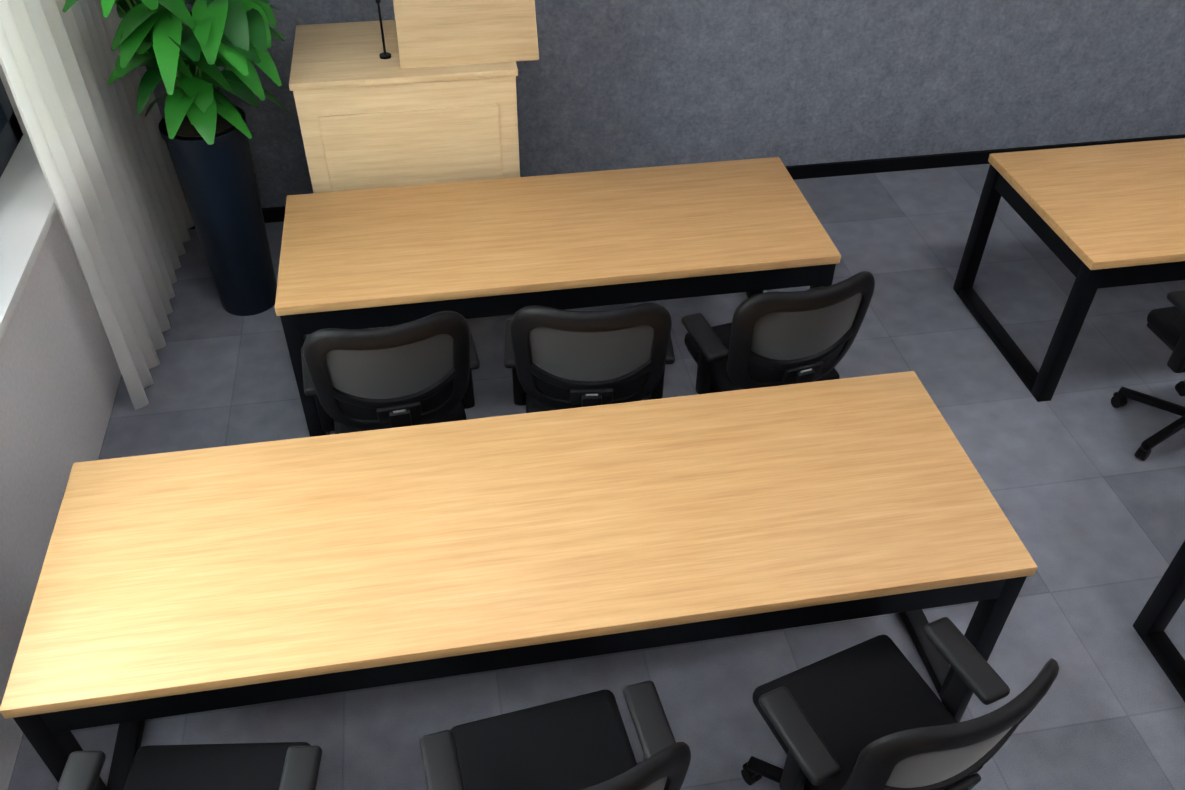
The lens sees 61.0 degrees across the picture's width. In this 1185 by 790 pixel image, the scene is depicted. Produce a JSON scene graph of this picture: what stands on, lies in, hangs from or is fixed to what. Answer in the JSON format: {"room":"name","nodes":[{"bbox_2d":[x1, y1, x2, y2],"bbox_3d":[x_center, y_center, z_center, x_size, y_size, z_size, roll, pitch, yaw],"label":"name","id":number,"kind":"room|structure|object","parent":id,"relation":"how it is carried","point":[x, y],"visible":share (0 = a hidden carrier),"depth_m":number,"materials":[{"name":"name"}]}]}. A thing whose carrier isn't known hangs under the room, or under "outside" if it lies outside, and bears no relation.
{"room":"training room","nodes":[
{"label":"training room","id":0,"kind":"room"},
{"bbox_2d":[0,63,121,789],"bbox_3d":[-1.432,1.896,-0.097,0.300,3.140,12.400,-6,42,-7],"label":"wall","id":1,"kind":"structure","parent":0,"point":[60,374],"depth_m":3.60,"materials":[{"name":"paint"}]},
{"bbox_2d":[0,78,22,176],"bbox_3d":[-1.927,-0.073,1.500,0.106,2.010,5.300,-6,42,-7],"label":"window","id":2,"kind":"structure","parent":1,"relation":"in","point":[11,134],"depth_m":3.97,"materials":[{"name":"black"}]},
{"bbox_2d":[0,134,56,342],"bbox_3d":[-1.830,0.682,2.195,0.370,0.040,5.360,-6,42,-7],"label":"window sill","id":3,"kind":"structure","parent":1,"relation":"attached to","point":[28,209],"depth_m":3.64,"materials":[{"name":"white paint"}]},
{"bbox_2d":[8,164,1184,789],"bbox_3d":[3.337,2.589,1.612,10.400,0.100,12.600,-6,42,-7],"label":"floor","id":4,"kind":"structure","parent":0,"point":[1090,504],"depth_m":4.02,"materials":[{"name":"tile"}]},
{"bbox_2d":[62,0,290,315],"bbox_3d":[-1.615,-1.127,4.352,0.673,1.739,1.012,-6,42,-7],"label":"plant","id":5,"kind":"object","parent":4,"relation":"on","point":[205,133],"visible":1,"depth_m":4.07,"materials":[{"name":"green plant"}]},
{"bbox_2d":[56,742,321,789],"bbox_3d":[-0.943,1.077,2.416,0.597,1.028,0.568,-1,42,-2],"label":"chair","id":6,"kind":"object","parent":4,"relation":"on","point":[271,766],"visible":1,"depth_m":2.52,"materials":[{"name":"black plastic"}]},
{"bbox_2d":[301,311,479,433],"bbox_3d":[-0.704,0.011,3.618,0.597,1.028,0.568,-10,43,-11],"label":"chair","id":7,"kind":"object","parent":4,"relation":"on","point":[415,372],"visible":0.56,"depth_m":3.26,"materials":[{"name":"black plastic"}]},
{"bbox_2d":[289,0,538,192],"bbox_3d":[-0.774,-1.182,4.648,1.030,1.440,0.620,-6,42,-7],"label":"podium","id":8,"kind":"object","parent":4,"relation":"on","point":[418,92],"visible":0.62,"depth_m":4.23,"materials":[{"name":"brown wood"}]},
{"bbox_2d":[0,371,1036,789],"bbox_3d":[-0.175,0.616,3.160,2.700,0.740,0.850,-6,42,-7],"label":"table","id":9,"kind":"object","parent":4,"relation":"on","point":[210,579],"visible":0.85,"depth_m":2.83,"materials":[{"name":"brown wood"}]},
{"bbox_2d":[420,681,690,789],"bbox_3d":[-0.095,1.003,2.509,0.597,1.028,0.568,-10,43,-12],"label":"chair","id":10,"kind":"object","parent":4,"relation":"on","point":[580,742],"visible":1,"depth_m":2.55,"materials":[{"name":"black plastic"}]},
{"bbox_2d":[275,157,840,436],"bbox_3d":[-0.160,-0.414,4.318,2.150,0.740,0.800,-6,42,-7],"label":"table","id":11,"kind":"object","parent":4,"relation":"on","point":[371,258],"visible":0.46,"depth_m":3.97,"materials":[{"name":"brown wood"}]},
{"bbox_2d":[504,303,674,412],"bbox_3d":[-0.015,-0.048,3.692,0.597,1.028,0.568,-1,42,-2],"label":"chair","id":12,"kind":"object","parent":4,"relation":"on","point":[556,359],"visible":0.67,"depth_m":3.32,"materials":[{"name":"black plastic"}]},
{"bbox_2d":[681,271,874,393],"bbox_3d":[0.652,-0.123,3.782,0.597,1.028,0.568,-13,43,-15],"label":"chair","id":13,"kind":"object","parent":4,"relation":"on","point":[767,339],"visible":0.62,"depth_m":3.44,"materials":[{"name":"black plastic"}]},
{"bbox_2d":[741,617,1058,789],"bbox_3d":[0.744,0.899,2.635,0.597,1.028,0.568,-17,44,-18],"label":"chair","id":14,"kind":"object","parent":4,"relation":"on","point":[875,713],"visible":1,"depth_m":2.58,"materials":[{"name":"black plastic"}]},
{"bbox_2d":[953,138,1184,401],"bbox_3d":[3.194,-0.669,4.640,2.700,0.740,0.880,-6,42,-7],"label":"table","id":15,"kind":"object","parent":4,"relation":"on","point":[1094,217],"visible":1,"depth_m":4.29,"materials":[{"name":"brown wood"}]},
{"bbox_2d":[1111,290,1184,460],"bbox_3d":[2.503,-0.200,3.889,0.597,1.028,0.568,-8,42,-10],"label":"chair","id":16,"kind":"object","parent":4,"relation":"on","point":[1166,325],"visible":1,"depth_m":4.02,"materials":[{"name":"black plastic"}]},
{"bbox_2d":[1133,541,1184,701],"bbox_3d":[3.284,0.670,3.136,2.700,0.740,0.880,-6,42,-7],"label":"table","id":17,"kind":"object","parent":4,"relation":"on","point":[1160,609],"visible":1,"depth_m":3.37,"materials":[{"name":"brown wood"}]},
{"bbox_2d":[146,0,1184,207],"bbox_3d":[2.323,-2.623,5.022,10.400,3.140,0.200,-6,42,-7],"label":"wall","id":18,"kind":"structure","parent":0,"point":[602,85],"depth_m":5.45,"materials":[{"name":"paint"}]},
{"bbox_2d":[189,134,1184,228],"bbox_3d":[2.429,-1.419,5.972,9.600,0.080,0.020,-6,42,-7],"label":"baseboard","id":19,"kind":"structure","parent":18,"relation":"attached to","point":[273,214],"depth_m":5.88,"materials":[{"name":"black metal"}]},
{"bbox_3d":[-1.144,0.700,-1.098,0.035,0.020,11.800,-6,42,-7],"label":"rail","id":20,"kind":"object","parent":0,"visible":0},
{"bbox_2d":[0,0,193,409],"bbox_3d":[-2.035,-1.566,3.787,0.107,3.080,1.460,-6,42,-7],"label":"curtain","id":21,"kind":"object","parent":20,"relation":"hanging from","point":[98,142],"visible":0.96,"depth_m":4.08,"materials":[{"name":"white fabric"}]}
]}

